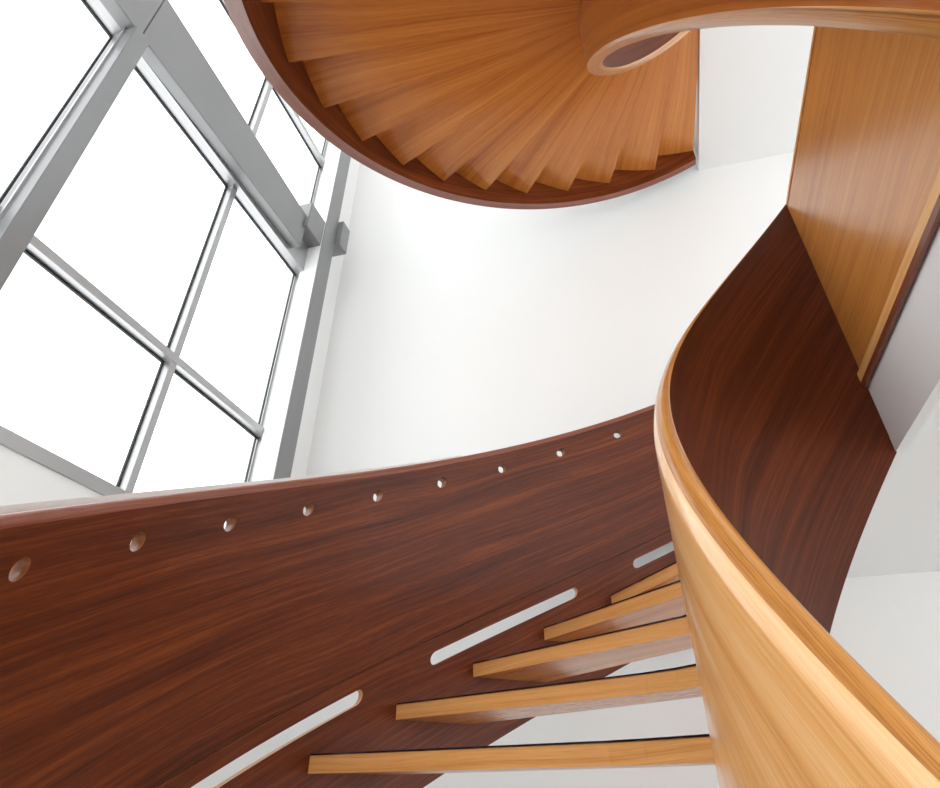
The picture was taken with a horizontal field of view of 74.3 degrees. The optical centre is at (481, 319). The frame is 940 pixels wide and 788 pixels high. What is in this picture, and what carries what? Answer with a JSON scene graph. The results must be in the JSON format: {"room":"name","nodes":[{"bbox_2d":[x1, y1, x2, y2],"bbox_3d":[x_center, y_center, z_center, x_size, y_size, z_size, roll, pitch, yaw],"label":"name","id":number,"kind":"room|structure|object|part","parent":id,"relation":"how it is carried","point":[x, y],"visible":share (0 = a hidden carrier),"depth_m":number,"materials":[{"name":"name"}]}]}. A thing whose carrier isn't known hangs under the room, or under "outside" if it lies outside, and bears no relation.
{"room":"stairwell","nodes":[
{"label":"stairwell","id":0,"kind":"room"},
{"bbox_2d":[0,445,288,787],"bbox_3d":[-2.344,0.506,-0.147,0.370,2.990,8.340,-10,-38,12],"label":"wall","id":1,"kind":"structure","parent":0,"point":[22,479],"depth_m":2.30,"materials":[{"name":"white paint"}]},
{"bbox_2d":[0,26,149,290],"bbox_3d":[-1.817,-0.628,2.596,0.133,2.138,0.104,-10,-38,12],"label":"steel column","id":2,"kind":"structure","parent":1,"relation":"on","point":[27,203],"depth_m":2.64,"materials":[{"name":"grey metal"}]},
{"bbox_3d":[-1.837,-0.654,2.562,0.010,2.138,0.010,-10,-38,12],"label":"edge trim","id":3,"kind":"part","parent":2,"relation":"part of","materials":[{"name":"metal"}]},
{"bbox_2d":[0,0,328,495],"bbox_3d":[-2.274,-3.224,2.649,0.188,6.432,8.340,-10,-38,12],"label":"window","id":4,"kind":"structure","parent":1,"relation":"in","point":[168,356],"depth_m":3.29,"materials":[{"name":"metal"}]},
{"bbox_3d":[-2.169,-0.696,0.703,0.012,0.050,8.340,-10,-38,12],"label":"sill frame","id":5,"kind":"part","parent":4,"relation":"part of","materials":[{"name":"metal"}]},
{"bbox_2d":[252,142,350,480],"bbox_3d":[-1.294,-1.190,5.382,0.188,6.382,0.530,-10,-38,12],"label":"steel column","id":6,"kind":"structure","parent":1,"relation":"on","point":[325,237],"depth_m":4.46,"materials":[{"name":"grey metal"}]},
{"bbox_2d":[94,0,307,271],"bbox_3d":[-2.327,-2.749,1.928,0.105,0.430,7.595,-10,-38,12],"label":"steel beam","id":7,"kind":"structure","parent":6,"relation":"attached to","point":[172,57],"depth_m":3.78,"materials":[{"name":"grey metal"}]},
{"bbox_2d":[224,133,359,528],"bbox_3d":[-1.436,-0.937,5.714,0.200,6.382,0.520,-10,-38,12],"label":"wall pier","id":8,"kind":"object","parent":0,"point":[302,452],"depth_m":4.78,"materials":[{"name":"white paint"}]},
{"bbox_2d":[287,152,939,787],"bbox_3d":[2.095,-0.114,4.363,7.300,9.372,0.200,-10,-38,12],"label":"wall","id":9,"kind":"structure","parent":0,"point":[458,328],"depth_m":4.62,"materials":[{"name":"white paint"}]},
{"bbox_2d":[877,349,939,496],"bbox_3d":[1.321,0.475,2.025,0.031,0.047,3.120,-10,-38,12],"label":"trim","id":10,"kind":"structure","parent":9,"relation":"attached to","point":[926,396],"depth_m":1.72,"materials":[{"name":"white paint"}]},
{"bbox_2d":[693,25,813,170],"bbox_3d":[2.552,-3.998,1.794,3.705,0.300,8.040,-10,-38,12],"label":"wall","id":11,"kind":"structure","parent":0,"point":[751,79],"depth_m":4.59,"materials":[{"name":"white paint"}]},
{"bbox_2d":[224,0,939,208],"bbox_3d":[0.211,-1.529,3.015,2.126,4.435,4.210,-10,-38,12],"label":"spiral staircase","id":12,"kind":"structure","parent":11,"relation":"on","point":[505,104],"depth_m":3.08,"materials":[{"name":"brown wood"}]},
{"bbox_3d":[0.778,-1.541,2.795,0.724,4.182,1.562,-13,-39,16],"label":"balustrade","id":13,"kind":"part","parent":12,"relation":"part of","materials":[{"name":"brown wood"}]},
{"bbox_2d":[846,222,939,577],"bbox_3d":[2.513,-1.387,-0.167,3.830,0.255,8.040,-10,-38,12],"label":"wall","id":14,"kind":"structure","parent":0,"point":[901,533],"depth_m":2.03,"materials":[{"name":"white paint"}]},
{"bbox_2d":[786,26,939,387],"bbox_3d":[1.092,-0.538,1.746,0.066,0.883,1.393,-10,-38,12],"label":"wood panel","id":15,"kind":"object","parent":14,"relation":"on","point":[863,198],"visible":0.84,"depth_m":1.77,"materials":[{"name":"brown wood"}]},
{"bbox_3d":[1.095,-0.879,2.003,0.054,0.030,1.393,-10,-38,12],"label":"rail","id":16,"kind":"part","parent":15,"relation":"part of","materials":[{"name":"brown wood"}]},
{"bbox_3d":[1.093,-0.215,1.501,0.064,0.036,1.393,-10,-38,12],"label":"rail","id":17,"kind":"part","parent":15,"relation":"part of","materials":[{"name":"brown wood"}]},
{"bbox_3d":[1.069,-0.189,1.490,0.012,0.018,1.393,-10,-38,12],"label":"trim","id":18,"kind":"part","parent":15,"relation":"part of","materials":[{"name":"brown wood"}]},
{"bbox_3d":[1.011,1.194,-1.803,7.300,0.150,8.740,-10,-38,12],"label":"floor","id":19,"kind":"structure","parent":0,"visible":0},
{"bbox_2d":[0,204,939,787],"bbox_3d":[0.047,1.067,1.075,2.342,4.706,4.583,-10,-38,12],"label":"spiral staircase","id":20,"kind":"structure","parent":19,"relation":"on","point":[162,659],"depth_m":1.94,"materials":[{"name":"brown wood"}]},
{"bbox_3d":[0.049,0.440,1.528,2.214,3.160,4.509,-10,-38,12],"label":"handrail","id":21,"kind":"part","parent":20,"relation":"part of","materials":[{"name":"brown wood"}]},
{"bbox_3d":[0.051,0.775,1.274,2.216,3.932,4.513,-10,-38,12],"label":"balustrade","id":22,"kind":"part","parent":20,"relation":"part of","materials":[{"name":"brown wood"}]},
{"bbox_3d":[0.745,0.958,0.754,0.730,4.484,1.484,-10,-38,12],"label":"balustrade","id":23,"kind":"part","parent":20,"relation":"part of","materials":[{"name":"brown wood"}]}
]}

